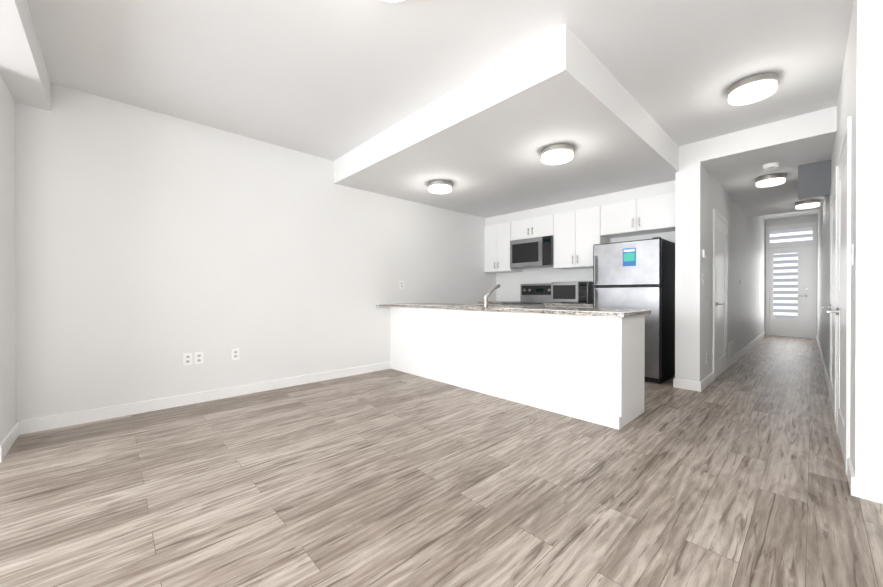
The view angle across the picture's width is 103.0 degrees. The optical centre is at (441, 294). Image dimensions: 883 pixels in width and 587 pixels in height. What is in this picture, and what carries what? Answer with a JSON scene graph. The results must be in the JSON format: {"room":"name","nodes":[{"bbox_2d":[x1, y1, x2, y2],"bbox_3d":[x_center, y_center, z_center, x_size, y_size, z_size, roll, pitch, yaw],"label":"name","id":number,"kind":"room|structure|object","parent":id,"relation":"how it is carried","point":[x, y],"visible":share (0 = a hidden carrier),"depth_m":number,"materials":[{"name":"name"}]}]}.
{"room":"kitchen","nodes":[
{"label":"kitchen","id":0,"kind":"room"},
{"bbox_2d":[15,83,495,421],"bbox_3d":[-2.430,-0.407,3.504,9.750,2.920,0.200,0,0,-43],"label":"wall","id":1,"kind":"structure","parent":0,"point":[152,247],"depth_m":3.38,"materials":[{"name":"white paint"}]},
{"bbox_2d":[183,353,191,365],"bbox_3d":[-2.431,0.619,3.363,0.072,0.116,0.007,0,0,-43],"label":"wall outlet","id":2,"kind":"object","parent":1,"relation":"attached to","point":[187,358],"depth_m":3.36,"materials":[{"name":"white plastic"}]},
{"bbox_2d":[195,352,202,363],"bbox_3d":[-2.365,0.619,3.424,0.072,0.116,0.007,0,0,-43],"label":"wall outlet","id":3,"kind":"object","parent":1,"relation":"attached to","point":[198,355],"depth_m":3.42,"materials":[{"name":"white plastic"}]},
{"bbox_2d":[232,348,238,359],"bbox_3d":[-2.136,0.618,3.641,0.072,0.116,0.007,0,0,-43],"label":"wall outlet","id":4,"kind":"object","parent":1,"relation":"attached to","point":[235,352],"depth_m":3.64,"materials":[{"name":"white plastic"}]},
{"bbox_2d":[400,281,403,288],"bbox_3d":[-0.580,-0.142,5.106,0.072,0.116,0.007,0,0,-43],"label":"wall outlet","id":5,"kind":"object","parent":1,"relation":"attached to","point":[401,282],"depth_m":5.11,"materials":[{"name":"white plastic"}]},
{"bbox_2d":[0,332,882,503],"bbox_3d":[1.929,1.002,3.807,16.100,0.100,5.350,0,0,-43],"label":"baseboard","id":6,"kind":"structure","parent":1,"relation":"attached to","point":[866,489],"depth_m":3.23,"materials":[{"name":"paint"}]},
{"bbox_2d":[27,0,853,160],"bbox_3d":[-0.762,-1.759,1.257,8.700,0.200,5.350,0,0,-43],"label":"ceiling","id":7,"kind":"structure","parent":0,"point":[332,80],"depth_m":2.43,"materials":[{"name":"white paint"}]},
{"bbox_2d":[0,0,50,110],"bbox_3d":[-1.544,-1.545,0.520,0.850,0.222,5.350,0,0,-43],"label":"beam","id":8,"kind":"structure","parent":7,"relation":"attached to","point":[24,73],"depth_m":2.18,"materials":[{"name":"white paint"}]},
{"bbox_2d":[382,0,402,1],"bbox_3d":[-0.260,-1.614,1.739,0.310,0.093,0.310,0,0,-43],"label":"ceiling light","id":9,"kind":"object","parent":7,"relation":"attached to","point":[392,0],"visible":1,"depth_m":1.87,"materials":[{"name":"white glass"}]},
{"bbox_2d":[334,23,678,217],"bbox_3d":[0.899,-1.629,4.393,3.280,0.482,3.070,0,0,-43],"label":"ceiling bulkhead","id":10,"kind":"object","parent":7,"relation":"attached to","point":[481,141],"visible":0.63,"depth_m":3.28,"materials":[{"name":"white paint"}]},
{"bbox_2d":[428,180,452,193],"bbox_3d":[-0.017,-1.343,4.389,0.310,0.093,0.310,0,0,-43],"label":"kitchen ceiling light","id":11,"kind":"object","parent":10,"relation":"attached to","point":[440,187],"visible":0.98,"depth_m":4.29,"materials":[{"name":"white glass"}]},
{"bbox_2d":[540,144,573,164],"bbox_3d":[1.106,-1.340,3.359,0.310,0.093,0.310,0,0,-43],"label":"kitchen ceiling light","id":12,"kind":"object","parent":10,"relation":"attached to","point":[556,154],"visible":1,"depth_m":3.27,"materials":[{"name":"white glass"}]},
{"bbox_2d":[485,180,674,225],"bbox_3d":[1.950,-1.317,5.434,0.325,0.153,3.000,0,0,-43],"label":"soffit","id":13,"kind":"structure","parent":10,"relation":"attached to","point":[638,193],"depth_m":5.02,"materials":[{"name":"white paint"}]},
{"bbox_2d":[727,73,778,105],"bbox_3d":[2.455,-1.618,2.774,0.310,0.093,0.310,0,0,-43],"label":"light","id":14,"kind":"object","parent":7,"relation":"attached to","point":[753,89],"visible":1,"depth_m":2.71,"materials":[{"name":"white glass"}]},
{"bbox_2d":[0,335,882,586],"bbox_3d":[1.929,1.102,3.807,16.500,0.100,5.750,0,0,-43],"label":"floor","id":15,"kind":"structure","parent":0,"point":[734,474],"depth_m":1.88,"materials":[{"name":"wood"}]},
{"bbox_2d":[0,74,15,442],"bbox_3d":[-3.243,-0.192,2.194,0.670,2.500,0.590,0,0,-43],"label":"wall","id":16,"kind":"structure","parent":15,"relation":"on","point":[7,287],"depth_m":2.43,"materials":[{"name":"white paint"}]},
{"bbox_2d":[388,304,647,429],"bbox_3d":[0.551,0.611,4.056,0.600,0.880,3.089,0,0,-43],"label":"kitchen island","id":17,"kind":"object","parent":15,"relation":"on","point":[586,364],"depth_m":3.27,"materials":[{"name":"white paint"}]},
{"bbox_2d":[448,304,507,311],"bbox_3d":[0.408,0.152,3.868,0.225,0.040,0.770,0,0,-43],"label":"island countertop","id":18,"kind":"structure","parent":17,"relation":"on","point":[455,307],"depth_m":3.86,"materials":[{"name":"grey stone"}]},
{"bbox_2d":[502,283,561,305],"bbox_3d":[1.463,0.430,5.713,0.652,1.230,0.771,0,0,-43],"label":"stove","id":19,"kind":"object","parent":15,"relation":"on","point":[535,294],"visible":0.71,"depth_m":5.87,"materials":[{"name":"silver metal"}]},
{"bbox_2d":[475,301,592,307],"bbox_3d":[1.531,0.586,5.660,0.629,0.920,2.103,0,0,-43],"label":"countertop","id":20,"kind":"structure","parent":15,"relation":"on","point":[578,305],"depth_m":5.09,"materials":[{"name":"grey stone"}]},
{"bbox_2d":[551,281,595,303],"bbox_3d":[1.984,-0.030,5.237,0.393,0.315,0.560,0,0,-43],"label":"microwave","id":21,"kind":"object","parent":20,"relation":"on","point":[577,292],"visible":0.83,"depth_m":5.05,"materials":[{"name":"silver metal"}]},
{"bbox_2d":[593,237,674,382],"bbox_3d":[2.487,0.189,4.557,0.715,1.722,0.780,0,0,-43],"label":"fridge","id":22,"kind":"object","parent":15,"relation":"on","point":[637,274],"visible":0.73,"depth_m":4.26,"materials":[{"name":"silver metal"}]},
{"bbox_2d":[496,231,674,375],"bbox_3d":[2.154,-0.414,5.603,0.200,2.920,3.040,0,0,-43],"label":"wall","id":23,"kind":"structure","parent":0,"point":[508,289],"depth_m":5.92,"materials":[{"name":"white paint"}]},
{"bbox_2d":[484,222,521,271],"bbox_3d":[1.106,-0.824,6.303,0.357,0.836,0.575,0,0,-43],"label":"upper cabinet","id":24,"kind":"object","parent":23,"relation":"attached to","point":[497,237],"depth_m":6.17,"materials":[{"name":"white paint"}]},
{"bbox_2d":[512,214,551,240],"bbox_3d":[1.576,-1.078,5.804,0.357,0.326,0.786,0,0,-43],"label":"upper cabinet","id":25,"kind":"object","parent":23,"relation":"attached to","point":[541,226],"depth_m":5.66,"materials":[{"name":"white paint"}]},
{"bbox_2d":[510,235,553,268],"bbox_3d":[1.549,-0.682,5.779,0.433,0.455,0.780,0,0,-43],"label":"over-the-range microwave","id":26,"kind":"object","parent":25,"relation":"attached to","point":[537,252],"visible":0.92,"depth_m":5.63,"materials":[{"name":"silver metal"}]},
{"bbox_2d":[552,206,609,268],"bbox_3d":[2.090,-0.821,5.260,0.357,0.836,0.706,0,0,-43],"label":"upper cabinet","id":27,"kind":"object","parent":23,"relation":"attached to","point":[578,234],"depth_m":5.13,"materials":[{"name":"white paint"}]},
{"bbox_2d":[600,192,674,239],"bbox_3d":[2.649,-1.028,4.667,0.357,0.416,0.913,0,0,-43],"label":"upper cabinet","id":28,"kind":"object","parent":23,"relation":"attached to","point":[654,214],"depth_m":4.54,"materials":[{"name":"white paint"}]},
{"bbox_2d":[675,161,764,381],"bbox_3d":[5.495,-0.417,6.507,7.600,2.920,0.230,0,0,-43],"label":"wall","id":29,"kind":"structure","parent":0,"point":[701,193],"depth_m":4.05,"materials":[{"name":"white paint"}]},
{"bbox_2d":[702,250,706,257],"bbox_3d":[2.932,-0.453,3.912,0.110,0.090,0.022,0,0,-43],"label":"thermostat","id":30,"kind":"object","parent":29,"relation":"attached to","point":[704,252],"visible":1,"depth_m":3.88,"materials":[{"name":"white plastic"}]},
{"bbox_2d":[713,209,727,379],"bbox_3d":[3.692,-0.001,4.594,0.950,2.100,0.076,0,0,-43],"label":"hall door","id":31,"kind":"structure","parent":29,"relation":"in","point":[720,262],"depth_m":4.57,"materials":[{"name":"paint"}]},
{"bbox_2d":[679,106,836,216],"bbox_3d":[4.565,-1.661,4.938,4.100,0.422,1.230,0,0,-43],"label":"ceiling","id":32,"kind":"structure","parent":0,"point":[733,163],"depth_m":3.75,"materials":[{"name":"white paint"}]},
{"bbox_2d":[755,174,785,187],"bbox_3d":[4.049,-1.403,4.320,0.280,0.093,0.280,0,0,-43],"label":"light","id":33,"kind":"object","parent":32,"relation":"attached to","point":[770,180],"visible":0.96,"depth_m":4.25,"materials":[{"name":"white glass"}]},
{"bbox_2d":[763,162,779,169],"bbox_3d":[3.662,-1.428,3.900,0.140,0.041,0.140,0,0,-43],"label":"smoke detector","id":34,"kind":"object","parent":32,"relation":"attached to","point":[773,165],"visible":1,"depth_m":3.87,"materials":[{"name":"white plastic"}]},
{"bbox_2d":[795,200,820,208],"bbox_3d":[5.709,-1.407,5.475,0.280,0.093,0.280,0,0,-43],"label":"light","id":35,"kind":"object","parent":32,"relation":"attached to","point":[807,204],"visible":0.96,"depth_m":5.41,"materials":[{"name":"white glass"}]},
{"bbox_2d":[798,160,830,199],"bbox_3d":[4.605,-1.265,4.348,1.450,0.370,0.250,0,0,-44],"label":"soffit","id":36,"kind":"structure","parent":32,"relation":"attached to","point":[814,180],"depth_m":3.85,"materials":[{"name":"grey paint"}]},
{"bbox_2d":[763,209,817,219],"bbox_3d":[7.335,-1.931,7.392,3.300,0.100,1.000,0,0,-43],"label":"ceiling","id":37,"kind":"structure","parent":0,"point":[791,214],"depth_m":8.25,"materials":[{"name":"white paint"}]},
{"bbox_2d":[765,214,817,334],"bbox_3d":[8.608,-0.425,8.599,0.200,2.920,1.000,0,0,-43],"label":"wall","id":38,"kind":"structure","parent":0,"point":[792,220],"depth_m":8.61,"materials":[{"name":"white paint"}]},
{"bbox_2d":[766,222,816,338],"bbox_3d":[8.474,-0.335,8.528,0.089,2.740,0.880,0,0,-43],"label":"entry door","id":39,"kind":"structure","parent":38,"relation":"in","point":[791,289],"depth_m":8.52,"materials":[{"name":"paint"}]},
{"bbox_2d":[817,3,853,461],"bbox_3d":[5.712,-0.412,5.105,9.210,2.920,0.200,0,0,-44],"label":"wall","id":40,"kind":"structure","parent":0,"point":[845,105],"depth_m":3.45,"materials":[{"name":"white paint"}]},
{"bbox_2d":[822,166,836,423],"bbox_3d":[3.530,0.004,3.199,0.940,2.100,0.076,0,0,-44],"label":"closet door","id":41,"kind":"structure","parent":40,"relation":"in","point":[833,294],"depth_m":3.17,"materials":[{"name":"paint"}]},
{"bbox_2d":[826,116,851,474],"bbox_3d":[2.701,0.007,2.401,0.940,2.100,0.076,0,0,-44],"label":"closet door","id":42,"kind":"structure","parent":40,"relation":"in","point":[842,311],"depth_m":2.27,"materials":[{"name":"paint"}]},
{"bbox_2d":[850,244,853,265],"bbox_3d":[2.285,-0.221,1.954,0.072,0.116,0.010,0,0,-43],"label":"light switch","id":43,"kind":"object","parent":40,"relation":"attached to","point":[852,246],"depth_m":1.93,"materials":[{"name":"white plastic"}]},
{"bbox_2d":[852,0,882,482],"bbox_3d":[2.692,-0.399,1.449,0.200,2.920,1.280,0,0,-43],"label":"wall","id":44,"kind":"structure","parent":0,"point":[867,418],"depth_m":1.82,"materials":[{"name":"white paint"}]}
]}

